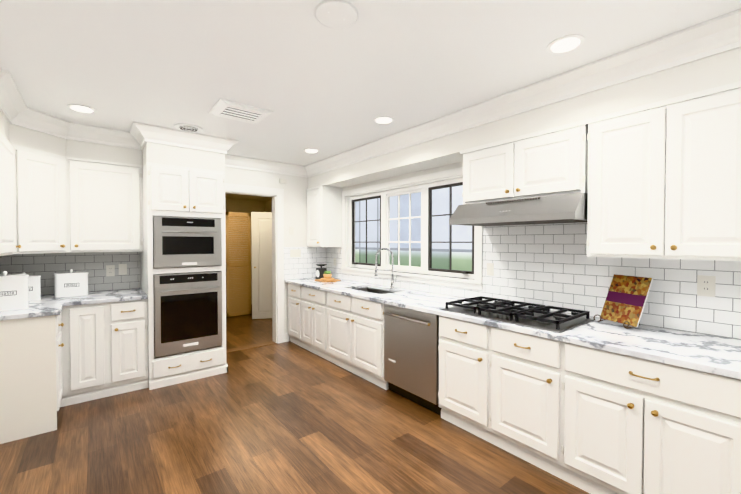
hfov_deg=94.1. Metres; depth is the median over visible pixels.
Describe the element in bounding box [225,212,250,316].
doors
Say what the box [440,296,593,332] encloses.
cooktop
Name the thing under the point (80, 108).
recessed light
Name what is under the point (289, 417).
floor
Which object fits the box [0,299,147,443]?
base cabinet
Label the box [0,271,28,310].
flour canister
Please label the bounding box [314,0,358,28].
cover plate
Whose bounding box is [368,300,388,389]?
base cabinet
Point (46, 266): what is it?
wall tile
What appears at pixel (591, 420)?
base cabinet
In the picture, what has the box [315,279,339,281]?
cutting board
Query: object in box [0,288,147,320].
countertop
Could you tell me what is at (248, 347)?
threshold
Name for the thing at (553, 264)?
wall tile
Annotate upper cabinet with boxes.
[0,131,19,255]
[16,145,67,253]
[68,157,142,252]
[307,185,341,246]
[460,119,586,204]
[583,81,740,260]
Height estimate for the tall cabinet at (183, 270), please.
2.258 m
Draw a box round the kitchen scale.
[316,264,326,278]
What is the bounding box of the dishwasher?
[383,304,441,415]
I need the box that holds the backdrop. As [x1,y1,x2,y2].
[355,185,471,270]
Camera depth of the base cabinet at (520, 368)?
2.29 m
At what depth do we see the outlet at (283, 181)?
5.00 m
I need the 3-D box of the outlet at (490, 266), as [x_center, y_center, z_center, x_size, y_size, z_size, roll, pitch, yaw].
[1.120,0.204,3.226,0.008,0.115,0.070,-1,1,-39]
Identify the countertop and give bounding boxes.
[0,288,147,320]
[285,278,740,379]
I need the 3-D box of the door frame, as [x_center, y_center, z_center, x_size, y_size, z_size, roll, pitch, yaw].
[-1.671,0.272,4.801,1.090,2.240,0.153,-1,1,-39]
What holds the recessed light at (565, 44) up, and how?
in the ceiling
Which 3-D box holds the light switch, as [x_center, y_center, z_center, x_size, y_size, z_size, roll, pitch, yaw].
[-1.119,0.087,5.156,0.170,0.115,0.011,-1,1,-39]
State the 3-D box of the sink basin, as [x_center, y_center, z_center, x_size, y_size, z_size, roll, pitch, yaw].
[0.033,0.632,4.111,0.424,0.203,0.754,-1,1,-39]
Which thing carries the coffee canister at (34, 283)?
on the countertop at (48, 305)
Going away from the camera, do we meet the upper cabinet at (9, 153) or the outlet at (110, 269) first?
the upper cabinet at (9, 153)
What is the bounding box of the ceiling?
[0,0,740,165]
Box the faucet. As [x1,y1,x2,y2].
[374,248,396,288]
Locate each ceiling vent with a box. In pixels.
[174,123,202,132]
[208,98,272,123]
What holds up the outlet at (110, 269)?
attached to the wall at (295, 188)
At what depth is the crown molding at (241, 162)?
4.81 m
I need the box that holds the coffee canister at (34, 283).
[22,272,40,300]
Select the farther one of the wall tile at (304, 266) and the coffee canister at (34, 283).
the wall tile at (304, 266)
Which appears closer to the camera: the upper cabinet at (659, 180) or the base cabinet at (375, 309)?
the upper cabinet at (659, 180)
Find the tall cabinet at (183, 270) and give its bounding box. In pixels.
[140,162,227,389]
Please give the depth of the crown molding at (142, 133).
3.54 m
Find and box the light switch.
[290,249,300,256]
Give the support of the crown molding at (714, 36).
attached to the soffit
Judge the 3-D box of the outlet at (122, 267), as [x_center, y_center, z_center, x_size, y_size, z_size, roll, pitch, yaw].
[-2.764,0.243,3.844,0.075,0.120,0.008,-1,1,-39]
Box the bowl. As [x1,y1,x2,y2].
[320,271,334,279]
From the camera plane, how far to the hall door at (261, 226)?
6.54 m
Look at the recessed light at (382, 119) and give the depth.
3.18 m
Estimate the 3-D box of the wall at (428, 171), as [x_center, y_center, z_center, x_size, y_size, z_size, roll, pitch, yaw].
[1.381,0.122,3.043,0.160,2.600,6.450,-1,1,-39]
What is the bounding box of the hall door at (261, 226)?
[251,212,271,318]
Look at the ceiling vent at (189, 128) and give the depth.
3.37 m
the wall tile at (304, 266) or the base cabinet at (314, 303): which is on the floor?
the base cabinet at (314, 303)
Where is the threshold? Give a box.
[226,341,275,352]
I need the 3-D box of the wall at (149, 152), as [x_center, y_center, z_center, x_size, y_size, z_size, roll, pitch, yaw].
[-2.422,-1.010,3.248,1.996,0.339,1.336,-1,1,-39]
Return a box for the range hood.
[449,193,587,225]
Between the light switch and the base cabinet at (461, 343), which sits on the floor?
the base cabinet at (461, 343)
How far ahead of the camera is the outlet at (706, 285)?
2.08 m
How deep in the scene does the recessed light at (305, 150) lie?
4.23 m
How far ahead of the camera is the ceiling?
2.10 m
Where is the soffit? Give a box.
[308,47,740,188]
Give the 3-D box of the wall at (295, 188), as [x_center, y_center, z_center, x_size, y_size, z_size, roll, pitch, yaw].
[-2.081,0.098,4.478,4.250,2.600,0.120,-1,1,-39]
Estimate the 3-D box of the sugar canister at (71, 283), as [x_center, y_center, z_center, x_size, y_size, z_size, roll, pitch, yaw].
[-2.958,0.344,3.408,0.258,0.261,0.175,-1,1,-43]
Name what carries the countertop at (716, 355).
on the base cabinet at (293, 290)
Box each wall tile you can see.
[0,252,139,294]
[284,247,326,279]
[327,222,740,339]
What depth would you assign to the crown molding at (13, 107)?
2.71 m
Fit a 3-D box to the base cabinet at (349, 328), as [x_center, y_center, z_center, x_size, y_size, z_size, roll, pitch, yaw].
[-0.008,1.077,4.094,0.694,0.655,0.822,-1,1,-39]
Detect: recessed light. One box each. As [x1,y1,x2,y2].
[67,104,95,112]
[304,149,318,152]
[374,116,393,123]
[547,34,584,53]
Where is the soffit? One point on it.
(720, 69)
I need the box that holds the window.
[341,167,482,289]
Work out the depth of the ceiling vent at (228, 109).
2.93 m
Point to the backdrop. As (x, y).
(462, 256)
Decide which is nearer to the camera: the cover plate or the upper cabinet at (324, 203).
the cover plate
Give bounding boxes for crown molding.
[0,69,39,131]
[128,122,239,156]
[225,156,303,176]
[225,157,235,164]
[304,9,740,176]
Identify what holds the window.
in the wall at (428, 171)
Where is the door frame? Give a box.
[225,183,288,342]
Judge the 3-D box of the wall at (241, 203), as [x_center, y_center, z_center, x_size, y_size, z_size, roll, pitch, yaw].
[-2.446,0.117,6.333,2.400,2.500,3.230,-1,1,-39]
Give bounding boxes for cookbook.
[593,274,652,328]
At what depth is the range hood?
2.50 m
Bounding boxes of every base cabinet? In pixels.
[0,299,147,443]
[288,283,299,345]
[300,286,367,359]
[328,303,371,382]
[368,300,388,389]
[438,315,487,438]
[484,326,555,475]
[556,340,740,493]
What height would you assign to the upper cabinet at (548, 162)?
0.479 m
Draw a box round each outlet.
[106,265,114,275]
[119,264,126,274]
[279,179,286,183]
[487,263,493,275]
[697,275,715,296]
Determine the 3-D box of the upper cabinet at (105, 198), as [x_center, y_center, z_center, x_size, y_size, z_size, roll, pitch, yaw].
[-2.772,-0.417,3.616,0.615,0.922,0.340,-1,1,-39]
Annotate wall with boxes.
[0,111,224,170]
[51,167,307,340]
[225,193,271,304]
[342,162,732,338]
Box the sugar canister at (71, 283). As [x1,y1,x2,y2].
[54,269,88,297]
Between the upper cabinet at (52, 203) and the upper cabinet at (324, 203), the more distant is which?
the upper cabinet at (324, 203)
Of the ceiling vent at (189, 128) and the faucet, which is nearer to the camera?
the ceiling vent at (189, 128)
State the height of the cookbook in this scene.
0.333 m
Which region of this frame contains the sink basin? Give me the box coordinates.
[355,287,393,293]
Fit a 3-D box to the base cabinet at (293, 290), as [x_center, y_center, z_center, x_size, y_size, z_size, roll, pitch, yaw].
[-0.829,0.951,5.118,0.694,0.872,0.450,-1,1,-39]
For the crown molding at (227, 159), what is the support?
attached to the wall at (149, 152)
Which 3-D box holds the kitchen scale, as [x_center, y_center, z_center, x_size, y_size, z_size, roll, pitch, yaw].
[-0.736,0.363,5.163,0.170,0.224,0.170,-1,1,-39]
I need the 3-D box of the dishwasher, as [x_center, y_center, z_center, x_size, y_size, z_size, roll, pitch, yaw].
[0.551,0.982,3.289,0.647,0.868,0.670,-1,1,-39]
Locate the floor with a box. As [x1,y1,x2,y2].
[0,305,589,493]

